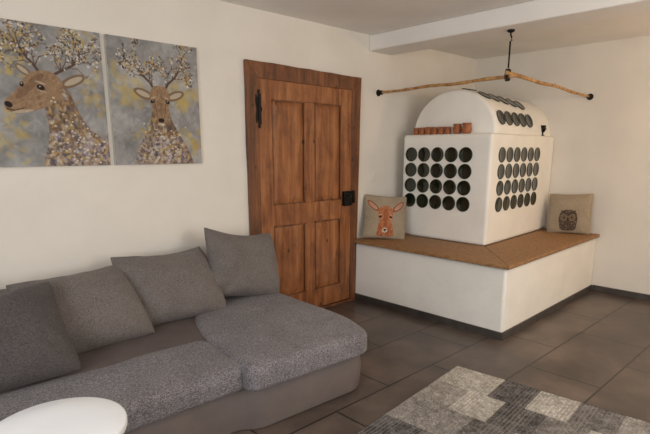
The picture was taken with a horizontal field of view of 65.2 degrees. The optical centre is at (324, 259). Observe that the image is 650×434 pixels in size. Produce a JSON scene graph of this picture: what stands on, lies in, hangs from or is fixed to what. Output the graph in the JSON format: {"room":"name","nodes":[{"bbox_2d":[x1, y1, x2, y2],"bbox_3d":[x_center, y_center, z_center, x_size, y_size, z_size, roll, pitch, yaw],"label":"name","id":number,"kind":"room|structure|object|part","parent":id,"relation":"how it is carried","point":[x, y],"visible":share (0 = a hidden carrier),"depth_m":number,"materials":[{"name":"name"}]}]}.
{"room":"living room","nodes":[
{"label":"living room","id":0,"kind":"room"},
{"bbox_2d":[0,0,475,288],"bbox_3d":[-0.839,-0.593,3.688,6.930,2.400,0.100,-11,17,-42],"label":"wall","id":1,"kind":"structure","parent":0,"point":[56,221],"depth_m":3.49,"materials":[{"name":"paint"}]},
{"bbox_2d":[0,18,110,166],"bbox_3d":[-1.541,-0.911,2.848,0.600,0.757,0.022,-11,17,-42],"label":"painting","id":2,"kind":"object","parent":1,"relation":"attached to","point":[53,105],"visible":1,"depth_m":2.84,"materials":[{"name":"fabric"}]},
{"bbox_2d":[103,34,201,164],"bbox_3d":[-1.084,-1.003,3.274,0.600,0.757,0.022,-11,17,-42],"label":"painting","id":3,"kind":"object","parent":1,"relation":"attached to","point":[153,86],"visible":1,"depth_m":3.24,"materials":[{"name":"fabric"}]},
{"bbox_2d":[243,59,361,308],"bbox_3d":[-0.105,-0.533,4.259,1.234,2.040,0.121,-11,17,-42],"label":"door","id":4,"kind":"structure","parent":1,"relation":"in","point":[302,125],"depth_m":4.24,"materials":[{"name":"brown wood"}]},
{"bbox_3d":[-0.287,-0.852,4.063,0.334,0.808,0.008,-11,17,-42],"label":"panel moulding","id":5,"kind":"part","parent":4,"relation":"part of","materials":[{"name":"brown wood"}]},
{"bbox_3d":[-0.294,-0.854,4.070,0.322,0.796,0.008,-11,17,-42],"label":"panel","id":6,"kind":"part","parent":4,"relation":"part of","materials":[{"name":"brown wood"}]},
{"bbox_3d":[-0.294,0.003,4.255,0.322,0.593,0.008,-11,17,-42],"label":"panel","id":7,"kind":"part","parent":4,"relation":"part of","materials":[{"name":"brown wood"}]},
{"bbox_3d":[-0.287,0.004,4.248,0.334,0.605,0.008,-11,17,-42],"label":"panel moulding","id":8,"kind":"part","parent":4,"relation":"part of","materials":[{"name":"brown wood"}]},
{"bbox_3d":[0.020,-0.060,4.547,0.302,0.593,0.008,-11,17,-42],"label":"panel","id":9,"kind":"part","parent":4,"relation":"part of","materials":[{"name":"brown wood"}]},
{"bbox_3d":[0.027,-0.915,4.355,0.314,0.808,0.008,-11,17,-42],"label":"panel moulding","id":10,"kind":"part","parent":4,"relation":"part of","materials":[{"name":"brown wood"}]},
{"bbox_3d":[0.027,-0.059,4.540,0.314,0.605,0.008,-11,17,-42],"label":"panel moulding","id":11,"kind":"part","parent":4,"relation":"part of","materials":[{"name":"brown wood"}]},
{"bbox_3d":[0.020,-0.917,4.362,0.302,0.796,0.008,-11,17,-42],"label":"panel","id":12,"kind":"part","parent":4,"relation":"part of","materials":[{"name":"brown wood"}]},
{"bbox_3d":[-0.143,0.452,4.485,1.143,0.020,0.049,-11,17,-42],"label":"sill","id":13,"kind":"part","parent":4,"relation":"part of","materials":[{"name":"brown wood"}]},
{"bbox_3d":[0.219,-0.559,4.545,0.052,0.110,0.229,5,13,20],"label":"handle","id":14,"kind":"part","parent":4,"relation":"part of","materials":[{"name":"black metal"}]},
{"bbox_2d":[219,0,649,58],"bbox_3d":[0.827,-1.445,1.715,7.130,0.100,4.930,-11,17,-42],"label":"ceiling","id":15,"kind":"structure","parent":0,"point":[369,17],"depth_m":4.01,"materials":[{"name":"paint"}]},
{"bbox_2d":[376,29,593,99],"bbox_3d":[1.542,-1.716,4.761,1.706,0.390,1.319,-11,17,-42],"label":"pendant lamp","id":16,"kind":"object","parent":15,"relation":"hanging from","point":[508,74],"visible":1,"depth_m":4.11,"materials":[{"name":"brown wood"}]},
{"bbox_2d":[376,90,382,95],"bbox_3d":[0.511,-1.545,4.691,0.060,0.060,0.050,-11,17,-42],"label":"socket","id":17,"kind":"object","parent":16,"relation":"attached to","point":[379,92],"depth_m":4.68,"materials":[{"name":"black metal"}]},
{"bbox_2d":[587,94,593,99],"bbox_3d":[2.562,-1.583,4.923,0.050,0.060,0.060,-11,17,-42],"label":"socket","id":18,"kind":"object","parent":16,"relation":"attached to","point":[590,96],"depth_m":4.91,"materials":[{"name":"black metal"}]},
{"bbox_2d":[369,0,649,54],"bbox_3d":[2.137,-1.594,2.959,0.310,0.135,4.730,-11,17,-42],"label":"beam","id":19,"kind":"structure","parent":15,"relation":"attached to","point":[534,15],"depth_m":3.69,"materials":[{"name":"paint"}]},
{"bbox_2d":[231,291,649,433],"bbox_3d":[0.827,0.998,2.243,7.130,0.100,4.930,-11,17,-42],"label":"floor","id":20,"kind":"structure","parent":0,"point":[594,349],"depth_m":3.46,"materials":[{"name":"tile"}]},
{"bbox_2d":[0,397,127,433],"bbox_3d":[-0.843,0.792,1.653,0.414,0.546,0.414,-11,17,-42],"label":"side table","id":21,"kind":"object","parent":20,"relation":"on","point":[77,415],"visible":1,"depth_m":1.65,"materials":[{"name":"white paint"}]},
{"bbox_2d":[0,289,366,433],"bbox_3d":[-1.152,0.543,2.540,2.918,0.665,1.386,-11,17,-42],"label":"sofa","id":22,"kind":"object","parent":20,"relation":"on","point":[260,361],"visible":0.6,"depth_m":2.57,"materials":[{"name":"grey fabric"}]},
{"bbox_2d":[0,281,80,392],"bbox_3d":[-1.491,0.365,2.292,0.631,0.419,0.422,-9,15,-34],"label":"cushion","id":23,"kind":"object","parent":22,"relation":"on","point":[36,345],"visible":1,"depth_m":2.26,"materials":[{"name":"grey fabric"}]},
{"bbox_2d":[6,265,154,353],"bbox_3d":[-1.308,0.277,2.751,0.414,0.383,0.642,12,17,43],"label":"cushion","id":24,"kind":"object","parent":22,"relation":"on","point":[100,307],"visible":0.72,"depth_m":2.68,"materials":[{"name":"grey fabric"}]},
{"bbox_2d":[0,317,205,394],"bbox_3d":[-1.391,0.544,2.591,2.121,0.121,0.700,-11,17,-42],"label":"seat cushion","id":25,"kind":"object","parent":22,"relation":"on","point":[188,332],"depth_m":2.68,"materials":[{"name":"grey fabric"}]},
{"bbox_2d":[110,246,226,325],"bbox_3d":[-0.967,0.164,3.179,0.649,0.404,0.344,-11,16,-41],"label":"cushion","id":26,"kind":"object","parent":22,"relation":"on","point":[179,285],"visible":0.85,"depth_m":3.08,"materials":[{"name":"grey fabric"}]},
{"bbox_2d":[204,227,279,296],"bbox_3d":[-0.581,0.024,3.537,0.620,0.527,0.270,-10,16,-38],"label":"cushion","id":27,"kind":"object","parent":22,"relation":"on","point":[240,265],"visible":0.9,"depth_m":3.44,"materials":[{"name":"grey fabric"}]},
{"bbox_2d":[354,88,599,340],"bbox_3d":[1.515,-0.601,4.803,2.013,1.944,1.563,-11,17,-42],"label":"stove","id":28,"kind":"object","parent":20,"relation":"on","point":[471,257],"visible":1,"depth_m":4.49,"materials":[{"name":"paint"}]},
{"bbox_2d":[362,194,406,238],"bbox_3d":[0.558,-0.403,4.773,0.422,0.418,0.174,0,12,0],"label":"throw pillow","id":29,"kind":"object","parent":28,"relation":"on","point":[384,217],"visible":1,"depth_m":4.72,"materials":[{"name":"fabric"}]},
{"bbox_2d":[413,128,418,134],"bbox_3d":[0.863,-1.212,4.791,0.057,0.062,0.067,1,12,7],"label":"mug","id":30,"kind":"object","parent":28,"relation":"on","point":[416,130],"visible":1,"depth_m":4.77,"materials":[{"name":"ceramic"}]},
{"bbox_2d":[419,128,424,134],"bbox_3d":[0.905,-1.204,4.748,0.069,0.064,0.059,-1,12,-6],"label":"mug","id":31,"kind":"object","parent":28,"relation":"on","point":[422,130],"visible":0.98,"depth_m":4.72,"materials":[{"name":"ceramic"}]},
{"bbox_2d":[425,127,431,134],"bbox_3d":[0.957,-1.194,4.693,0.062,0.067,0.072,1,12,7],"label":"mug","id":32,"kind":"object","parent":28,"relation":"on","point":[428,129],"visible":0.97,"depth_m":4.67,"materials":[{"name":"ceramic"}]},
{"bbox_2d":[431,127,437,133],"bbox_3d":[1.001,-1.183,4.649,0.069,0.064,0.059,0,12,0],"label":"mug","id":33,"kind":"object","parent":28,"relation":"on","point":[434,130],"visible":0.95,"depth_m":4.63,"materials":[{"name":"ceramic"}]},
{"bbox_2d":[438,127,444,133],"bbox_3d":[1.053,-1.172,4.595,0.060,0.066,0.071,3,13,13],"label":"mug","id":34,"kind":"object","parent":28,"relation":"on","point":[441,130],"visible":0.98,"depth_m":4.58,"materials":[{"name":"ceramic"}]},
{"bbox_2d":[445,127,450,133],"bbox_3d":[1.100,-1.160,4.547,0.057,0.062,0.067,3,13,13],"label":"mug","id":35,"kind":"object","parent":28,"relation":"on","point":[447,129],"visible":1,"depth_m":4.53,"materials":[{"name":"ceramic"}]},
{"bbox_2d":[452,124,461,133],"bbox_3d":[1.165,-1.155,4.476,0.077,0.084,0.091,4,13,18],"label":"mug","id":36,"kind":"object","parent":28,"relation":"on","point":[457,129],"visible":1,"depth_m":4.45,"materials":[{"name":"ceramic"}]},
{"bbox_2d":[462,123,471,133],"bbox_3d":[1.231,-1.143,4.408,0.082,0.090,0.097,3,13,13],"label":"mug","id":37,"kind":"object","parent":28,"relation":"on","point":[466,129],"visible":0.99,"depth_m":4.38,"materials":[{"name":"ceramic"}]},
{"bbox_2d":[355,231,595,332],"bbox_3d":[1.515,0.077,4.975,1.978,0.545,1.527,-11,17,-42],"label":"bench","id":38,"kind":"object","parent":28,"relation":"attached to","point":[473,298],"depth_m":4.24,"materials":[{"name":"paint"}]},
{"bbox_2d":[541,125,545,135],"bbox_3d":[2.178,-1.294,5.081,0.056,0.100,0.057,8,14,32],"label":"candle holder","id":39,"kind":"object","parent":28,"relation":"on","point":[543,127],"visible":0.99,"depth_m":5.06,"materials":[{"name":"black metal"}]},
{"bbox_2d":[547,194,593,233],"bbox_3d":[2.451,-0.467,5.092,0.413,0.404,0.167,8,15,33],"label":"throw pillow","id":40,"kind":"object","parent":28,"relation":"on","point":[567,213],"visible":1,"depth_m":5.04,"materials":[{"name":"fabric"}]},
{"bbox_2d":[356,366,649,433],"bbox_3d":[1.189,1.015,1.897,2.430,0.011,1.825,10,16,40],"label":"rug","id":41,"kind":"object","parent":20,"relation":"on","point":[463,400],"visible":1,"depth_m":2.75,"materials":[{"name":"grey carpet"}]},
{"bbox_2d":[474,35,649,294],"bbox_3d":[3.372,-0.736,4.348,0.100,2.400,4.730,-11,17,-42],"label":"wall","id":42,"kind":"structure","parent":0,"point":[601,145],"depth_m":4.95,"materials":[{"name":"paint"}]},
{"bbox_2d":[592,285,649,300],"bbox_3d":[3.844,0.530,4.029,0.015,0.060,3.240,-11,17,-42],"label":"baseboard","id":43,"kind":"structure","parent":42,"relation":"attached to","point":[619,292],"depth_m":4.98,"materials":[{"name":"tile"}]}
]}

